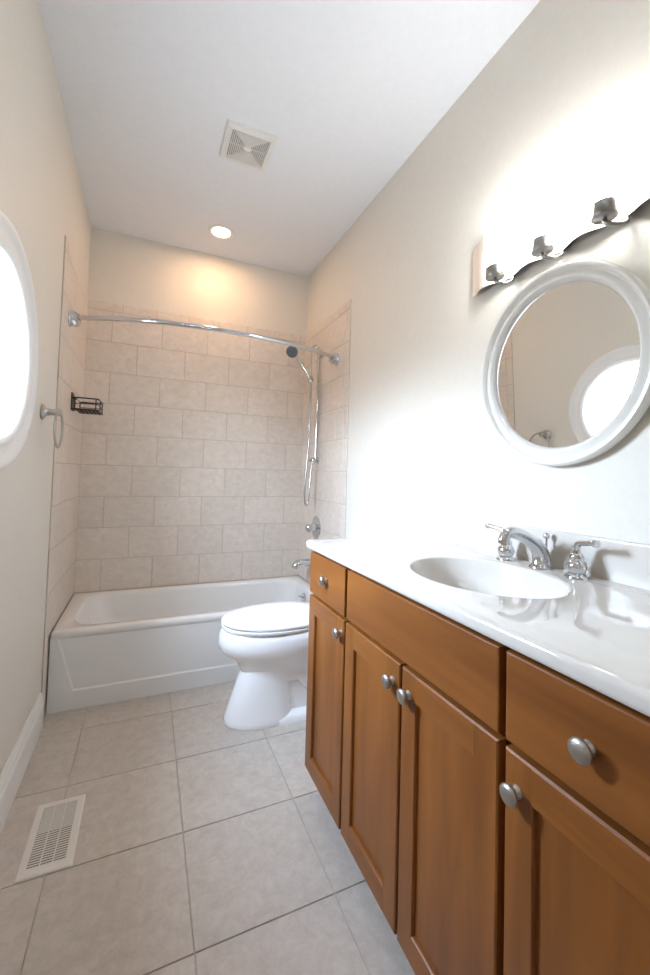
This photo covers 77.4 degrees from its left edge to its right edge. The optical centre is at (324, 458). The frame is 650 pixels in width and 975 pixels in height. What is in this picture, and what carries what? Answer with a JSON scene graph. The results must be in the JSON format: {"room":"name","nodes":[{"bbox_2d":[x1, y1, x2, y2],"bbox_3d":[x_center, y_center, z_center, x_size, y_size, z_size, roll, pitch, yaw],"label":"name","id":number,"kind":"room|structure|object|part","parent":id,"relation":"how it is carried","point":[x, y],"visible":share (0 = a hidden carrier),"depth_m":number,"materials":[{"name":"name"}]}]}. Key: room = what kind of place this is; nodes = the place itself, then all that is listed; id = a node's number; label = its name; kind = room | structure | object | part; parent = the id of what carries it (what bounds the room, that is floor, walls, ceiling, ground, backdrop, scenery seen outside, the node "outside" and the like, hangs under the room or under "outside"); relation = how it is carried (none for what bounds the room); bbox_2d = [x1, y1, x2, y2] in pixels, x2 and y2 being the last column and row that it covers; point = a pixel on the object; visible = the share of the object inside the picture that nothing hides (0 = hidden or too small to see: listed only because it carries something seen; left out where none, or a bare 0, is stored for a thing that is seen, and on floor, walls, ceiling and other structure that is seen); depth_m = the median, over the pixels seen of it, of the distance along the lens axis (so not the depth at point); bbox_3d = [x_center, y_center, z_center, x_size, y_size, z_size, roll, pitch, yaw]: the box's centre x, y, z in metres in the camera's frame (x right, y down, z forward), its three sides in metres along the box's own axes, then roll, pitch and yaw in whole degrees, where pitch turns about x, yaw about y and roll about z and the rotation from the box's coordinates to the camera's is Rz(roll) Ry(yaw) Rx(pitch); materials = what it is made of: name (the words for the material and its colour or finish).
{"room":"bathroom","nodes":[
{"label":"bathroom","id":0,"kind":"room"},
{"bbox_2d":[0,0,90,775],"bbox_3d":[-0.879,-0.187,0.857,0.146,2.758,3.765,3,-2,-24],"label":"wall","id":1,"kind":"structure","parent":0,"point":[41,192],"depth_m":1.59,"materials":[{"name":"beige paint"}]},
{"bbox_2d":[0,210,38,468],"bbox_3d":[-0.989,-0.328,1.142,0.160,0.712,0.712,3,-2,-24],"label":"window","id":2,"kind":"structure","parent":1,"relation":"in","point":[19,341],"depth_m":1.35,"materials":[{"name":"white paint"}]},
{"bbox_3d":[-0.940,-0.325,1.163,0.011,0.520,0.520,3,-2,-24],"label":"sash","id":3,"kind":"part","parent":2,"relation":"part of","materials":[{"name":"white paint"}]},
{"bbox_2d":[0,692,43,833],"bbox_3d":[-0.686,1.104,0.473,0.017,0.162,2.965,3,-2,-24],"label":"baseboard","id":4,"kind":"structure","parent":1,"relation":"attached to","point":[11,777],"depth_m":1.50,"materials":[{"name":"white paint"}]},
{"bbox_2d":[40,404,63,448],"bbox_3d":[-1.127,-0.131,1.677,0.070,0.179,0.162,3,-2,-24],"label":"towel ring","id":5,"kind":"object","parent":1,"relation":"attached to","point":[44,411],"visible":1,"depth_m":1.65,"materials":[{"name":"silver metal"}]},
{"bbox_2d":[71,392,102,414],"bbox_3d":[-1.352,-0.309,2.315,0.140,0.098,0.193,3,-2,-24],"label":"shower caddy","id":6,"kind":"object","parent":1,"relation":"attached to","point":[81,410],"visible":1,"depth_m":2.26,"materials":[{"name":"black metal"}]},
{"bbox_3d":[-1.386,-0.313,2.243,0.019,0.098,0.075,3,-2,-24],"label":"wall plate","id":7,"kind":"part","parent":6,"relation":"part of","materials":[{"name":"black metal"}]},
{"bbox_2d":[68,311,339,365],"bbox_3d":[-0.583,-0.686,2.305,1.522,0.082,0.230,3,-2,-24],"label":"shower rod","id":8,"kind":"object","parent":1,"relation":"attached to","point":[74,319],"visible":1,"depth_m":2.14,"materials":[{"name":"silver metal"}]},
{"bbox_2d":[73,227,307,594],"bbox_3d":[-0.902,-0.111,2.978,1.824,2.758,0.156,3,-2,-24],"label":"wall","id":9,"kind":"structure","parent":0,"point":[191,465],"depth_m":2.87,"materials":[{"name":"beige tile"}]},
{"bbox_2d":[0,681,414,974],"bbox_3d":[-0.160,1.284,1.136,1.824,0.120,4.065,3,-2,-24],"label":"floor","id":10,"kind":"structure","parent":0,"point":[205,846],"depth_m":1.23,"materials":[{"name":"beige tile"}]},
{"bbox_2d":[13,794,85,883],"bbox_3d":[-0.874,1.207,1.309,0.145,0.005,0.288,3,-2,-24],"label":"floor vent","id":11,"kind":"object","parent":10,"relation":"in","point":[50,846],"visible":1,"depth_m":1.29,"materials":[{"name":"beige metal"}]},
{"bbox_2d":[46,576,312,713],"bbox_3d":[-0.768,1.066,2.553,1.510,0.385,0.677,3,-2,-24],"label":"bathtub","id":12,"kind":"object","parent":10,"relation":"on","point":[111,646],"visible":0.67,"depth_m":2.18,"materials":[{"name":"white ceramic"}]},
{"bbox_2d":[50,576,312,639],"bbox_3d":[-0.767,1.031,2.554,1.510,0.315,0.677,3,-2,-24],"label":"basin","id":13,"kind":"object","parent":12,"relation":"in","point":[188,611],"depth_m":2.61,"materials":[{"name":"white ceramic"}]},
{"bbox_3d":[-0.168,0.966,2.807,0.047,0.068,0.068,3,-2,-24],"label":"overflow plate","id":14,"kind":"part","parent":12,"relation":"part of","materials":[{"name":"silver metal"}]},
{"bbox_2d":[218,601,308,730],"bbox_3d":[-0.150,0.873,2.058,0.767,0.768,0.410,3,-2,-24],"label":"toilet","id":15,"kind":"object","parent":10,"relation":"on","point":[268,642],"visible":0.42,"depth_m":1.89,"materials":[{"name":"white ceramic"}]},
{"bbox_3d":[-0.264,0.801,2.010,0.488,0.016,0.358,3,-2,-24],"label":"seat","id":16,"kind":"part","parent":15,"relation":"part of","materials":[{"name":"white plastic"}]},
{"bbox_3d":[-0.263,0.775,2.011,0.492,0.026,0.360,3,-2,-24],"label":"lid","id":17,"kind":"part","parent":15,"relation":"part of","materials":[{"name":"white plastic"}]},
{"bbox_2d":[305,551,649,974],"bbox_3d":[0.412,0.788,1.065,0.566,0.898,1.220,3,-2,-24],"label":"vanity cabinet","id":18,"kind":"object","parent":10,"relation":"on","point":[492,803],"visible":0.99,"depth_m":0.75,"materials":[{"name":"brown wood"}]},
{"bbox_3d":[-0.016,1.105,1.375,0.003,0.057,0.186,3,-2,-24],"label":"door rail","id":19,"kind":"part","parent":18,"relation":"part of","materials":[{"name":"brown wood"}]},
{"bbox_3d":[-0.008,0.418,1.389,0.026,0.034,0.034,3,-2,-24],"label":"knob","id":20,"kind":"part","parent":18,"relation":"part of","materials":[{"name":"silver metal"}]},
{"bbox_3d":[0.002,0.823,1.389,0.004,0.507,0.184,3,-2,-24],"label":"door panel","id":21,"kind":"part","parent":18,"relation":"part of","materials":[{"name":"brown wood"}]},
{"bbox_3d":[0.000,0.539,1.395,0.003,0.057,0.186,3,-2,-24],"label":"door rail","id":22,"kind":"part","parent":18,"relation":"part of","materials":[{"name":"brown wood"}]},
{"bbox_3d":[0.001,0.823,1.389,0.022,0.629,0.294,3,-2,-24],"label":"door","id":23,"kind":"part","parent":18,"relation":"part of","materials":[{"name":"brown wood"}]},
{"bbox_3d":[0.013,0.422,1.403,0.022,0.149,0.294,3,-2,-24],"label":"drawer","id":24,"kind":"part","parent":18,"relation":"part of","materials":[{"name":"brown wood"}]},
{"bbox_3d":[0.037,0.548,1.273,0.026,0.034,0.034,3,-2,-24],"label":"knob","id":25,"kind":"part","parent":18,"relation":"part of","materials":[{"name":"silver metal"}]},
{"bbox_3d":[0.106,1.099,1.095,0.003,0.057,0.186,3,-2,-24],"label":"door rail","id":26,"kind":"part","parent":18,"relation":"part of","materials":[{"name":"brown wood"}]},
{"bbox_3d":[0.124,0.816,1.110,0.004,0.507,0.184,3,-2,-24],"label":"door panel","id":27,"kind":"part","parent":18,"relation":"part of","materials":[{"name":"brown wood"}]},
{"bbox_3d":[0.122,0.533,1.115,0.003,0.057,0.186,3,-2,-24],"label":"door rail","id":28,"kind":"part","parent":18,"relation":"part of","materials":[{"name":"brown wood"}]},
{"bbox_3d":[0.123,0.816,1.109,0.022,0.629,0.294,3,-2,-24],"label":"door","id":29,"kind":"part","parent":18,"relation":"part of","materials":[{"name":"brown wood"}]},
{"bbox_3d":[0.155,0.549,1.002,0.026,0.034,0.034,3,-2,-24],"label":"knob","id":30,"kind":"part","parent":18,"relation":"part of","materials":[{"name":"silver metal"}]},
{"bbox_3d":[0.182,0.550,0.940,0.026,0.034,0.034,3,-2,-24],"label":"knob","id":31,"kind":"part","parent":18,"relation":"part of","materials":[{"name":"silver metal"}]},
{"bbox_3d":[0.227,1.092,0.819,0.003,0.057,0.183,3,-2,-24],"label":"door rail","id":32,"kind":"part","parent":18,"relation":"part of","materials":[{"name":"brown wood"}]},
{"bbox_3d":[0.195,0.412,0.985,0.022,0.149,0.591,3,-2,-24],"label":"false drawer","id":33,"kind":"part","parent":18,"relation":"part of","materials":[{"name":"brown wood"}]},
{"bbox_3d":[0.245,0.809,0.834,0.004,0.507,0.181,3,-2,-24],"label":"door panel","id":34,"kind":"part","parent":18,"relation":"part of","materials":[{"name":"brown wood"}]},
{"bbox_3d":[0.242,0.526,0.839,0.003,0.057,0.183,3,-2,-24],"label":"door rail","id":35,"kind":"part","parent":18,"relation":"part of","materials":[{"name":"brown wood"}]},
{"bbox_3d":[0.244,0.809,0.833,0.022,0.629,0.291,3,-2,-24],"label":"door","id":36,"kind":"part","parent":18,"relation":"part of","materials":[{"name":"brown wood"}]},
{"bbox_2d":[307,510,649,716],"bbox_3d":[0.432,0.325,1.091,0.551,0.247,1.272,3,-2,-24],"label":"countertop","id":37,"kind":"structure","parent":18,"relation":"on","point":[594,632],"depth_m":0.97,"materials":[{"name":"white stone"}]},
{"bbox_2d":[410,558,569,598],"bbox_3d":[0.418,0.379,1.085,0.345,0.138,0.431,3,-2,-24],"label":"basin","id":38,"kind":"object","parent":37,"relation":"in","point":[477,578],"depth_m":1.21,"materials":[{"name":"white ceramic"}]},
{"bbox_2d":[485,523,600,579],"bbox_3d":[0.567,0.253,1.155,0.194,0.122,0.361,3,-2,-24],"label":"faucet","id":39,"kind":"object","parent":37,"relation":"on","point":[576,567],"visible":1,"depth_m":1.14,"materials":[{"name":"silver metal"}]},
{"bbox_3d":[0.557,0.238,1.306,0.026,0.055,0.080,3,-3,-34],"label":"lever","id":40,"kind":"part","parent":39,"relation":"part of","materials":[{"name":"silver metal"}]},
{"bbox_3d":[0.571,0.285,1.282,0.056,0.068,0.056,3,-2,-24],"label":"handle","id":41,"kind":"part","parent":39,"relation":"part of","materials":[{"name":"silver metal"}]},
{"bbox_3d":[0.566,0.253,1.152,0.189,0.122,0.058,3,-2,-24],"label":"spout","id":42,"kind":"part","parent":39,"relation":"part of","materials":[{"name":"silver metal"}]},
{"bbox_3d":[0.648,0.252,1.189,0.018,0.071,0.018,3,-2,-24],"label":"lift rod","id":43,"kind":"part","parent":39,"relation":"part of","materials":[{"name":"silver metal"}]},
{"bbox_3d":[0.663,0.280,1.071,0.056,0.068,0.056,3,-2,-24],"label":"handle","id":44,"kind":"part","parent":39,"relation":"part of","materials":[{"name":"silver metal"}]},
{"bbox_3d":[0.671,0.231,1.046,0.026,0.055,0.080,2,-2,-13],"label":"lever","id":45,"kind":"part","parent":39,"relation":"part of","materials":[{"name":"silver metal"}]},
{"bbox_3d":[0.304,0.547,0.662,0.026,0.034,0.034,3,-2,-24],"label":"knob","id":46,"kind":"part","parent":18,"relation":"part of","materials":[{"name":"silver metal"}]},
{"bbox_3d":[0.366,0.803,0.554,0.022,0.629,0.288,3,-2,-24],"label":"door","id":47,"kind":"part","parent":18,"relation":"part of","materials":[{"name":"brown wood"}]},
{"bbox_3d":[0.377,0.402,0.569,0.022,0.149,0.288,3,-2,-24],"label":"drawer","id":48,"kind":"part","parent":18,"relation":"part of","materials":[{"name":"brown wood"}]},
{"bbox_3d":[0.355,0.402,0.559,0.026,0.034,0.034,3,-2,-24],"label":"knob","id":49,"kind":"part","parent":18,"relation":"part of","materials":[{"name":"silver metal"}]},
{"bbox_3d":[0.364,0.519,0.560,0.003,0.057,0.180,3,-2,-24],"label":"door rail","id":50,"kind":"part","parent":18,"relation":"part of","materials":[{"name":"brown wood"}]},
{"bbox_3d":[0.367,0.803,0.554,0.004,0.507,0.178,3,-2,-24],"label":"door panel","id":51,"kind":"part","parent":18,"relation":"part of","materials":[{"name":"brown wood"}]},
{"bbox_2d":[38,0,539,276],"bbox_3d":[-0.079,-1.591,1.240,1.824,0.120,4.065,3,-2,-24],"label":"ceiling","id":52,"kind":"structure","parent":0,"point":[348,90],"depth_m":1.72,"materials":[{"name":"white paint"}]},
{"bbox_2d":[208,224,233,239],"bbox_3d":[-0.685,-1.492,2.678,0.166,0.008,0.166,3,-2,-24],"label":"recessed light","id":53,"kind":"object","parent":52,"relation":"in","point":[219,231],"visible":1,"depth_m":2.67,"materials":[{"name":"white glass"}]},
{"bbox_2d":[219,118,277,171],"bbox_3d":[-0.374,-1.503,1.965,0.234,0.019,0.234,3,-2,-24],"label":"ceiling vent","id":54,"kind":"object","parent":52,"relation":"in","point":[242,144],"visible":1,"depth_m":1.94,"materials":[{"name":"white plastic"}]},
{"bbox_2d":[226,129,270,167],"bbox_3d":[-0.374,-1.501,1.965,0.182,0.008,0.182,3,-2,-24],"label":"grille","id":55,"kind":"object","parent":54,"relation":"attached to","point":[245,147],"depth_m":1.96,"materials":[{"name":"white plastic"}]},
{"bbox_2d":[299,0,649,583],"bbox_3d":[0.644,-0.120,1.520,0.156,2.758,3.765,3,-2,-24],"label":"wall","id":56,"kind":"structure","parent":0,"point":[404,429],"depth_m":1.60,"materials":[{"name":"beige paint"}]},
{"bbox_2d":[291,558,310,569],"bbox_3d":[-0.150,0.738,2.842,0.178,0.076,0.068,3,-2,-24],"label":"tub spout","id":57,"kind":"object","parent":56,"relation":"attached to","point":[302,562],"visible":0.74,"depth_m":2.82,"materials":[{"name":"silver metal"}]},
{"bbox_2d":[286,344,321,505],"bbox_3d":[-0.157,-0.247,2.841,0.274,1.154,0.070,3,-2,-29],"label":"shower","id":58,"kind":"object","parent":56,"relation":"attached to","point":[291,352],"visible":0.9,"depth_m":2.85,"materials":[{"name":"silver metal"}]},
{"bbox_2d":[305,516,320,538],"bbox_3d":[-0.104,0.487,2.868,0.088,0.164,0.164,3,-2,-24],"label":"shower valve","id":59,"kind":"object","parent":56,"relation":"attached to","point":[315,527],"visible":0.98,"depth_m":2.85,"materials":[{"name":"silver metal"}]},
{"bbox_3d":[-0.113,0.486,2.841,0.038,0.052,0.095,2,-2,-17],"label":"lever","id":60,"kind":"part","parent":59,"relation":"part of","materials":[{"name":"silver metal"}]},
{"bbox_2d":[420,510,649,590],"bbox_3d":[0.677,0.268,1.200,0.019,0.111,1.270,3,-2,-24],"label":"backsplash","id":61,"kind":"structure","parent":56,"relation":"attached to","point":[618,561],"depth_m":1.17,"materials":[{"name":"white stone"}]},
{"bbox_2d":[473,126,649,296],"bbox_3d":[0.663,-0.686,1.206,0.117,0.223,0.690,3,-2,-24],"label":"vanity light","id":62,"kind":"object","parent":56,"relation":"attached to","point":[615,182],"visible":1,"depth_m":1.17,"materials":[{"name":"white glass"}]},
{"bbox_3d":[0.571,-0.695,1.360,0.072,0.126,0.072,3,-2,-24],"label":"lamp shade","id":63,"kind":"part","parent":62,"relation":"part of","materials":[{"name":"white glass"}]},
{"bbox_3d":[0.602,-0.598,1.352,0.078,0.053,0.036,2,-2,-14],"label":"arm","id":64,"kind":"part","parent":62,"relation":"part of","materials":[{"name":"silver metal"}]},
{"bbox_3d":[0.642,-0.699,1.198,0.072,0.126,0.072,3,-2,-24],"label":"lamp shade","id":65,"kind":"part","parent":62,"relation":"part of","materials":[{"name":"white glass"}]},
{"bbox_3d":[0.673,-0.602,1.190,0.078,0.053,0.036,2,-2,-14],"label":"arm","id":66,"kind":"part","parent":62,"relation":"part of","materials":[{"name":"silver metal"}]},
{"bbox_3d":[0.713,-0.702,1.036,0.072,0.126,0.072,3,-2,-24],"label":"lamp shade","id":67,"kind":"part","parent":62,"relation":"part of","materials":[{"name":"white glass"}]},
{"bbox_3d":[0.744,-0.605,1.028,0.078,0.053,0.036,2,-2,-14],"label":"arm","id":68,"kind":"part","parent":62,"relation":"part of","materials":[{"name":"silver metal"}]},
{"bbox_2d":[481,259,649,465],"bbox_3d":[0.676,-0.271,1.197,0.052,0.586,0.550,3,-2,-25],"label":"wall mirror","id":69,"kind":"object","parent":56,"relation":"attached to","point":[565,374],"visible":1,"depth_m":1.16,"materials":[{"name":"beige mirror"}]},
{"bbox_3d":[0.685,-0.271,1.201,0.003,0.481,0.450,0,-1,-24],"label":"glass","id":70,"kind":"part","parent":69,"relation":"part of","materials":[{"name":"white mirror"}]}
]}

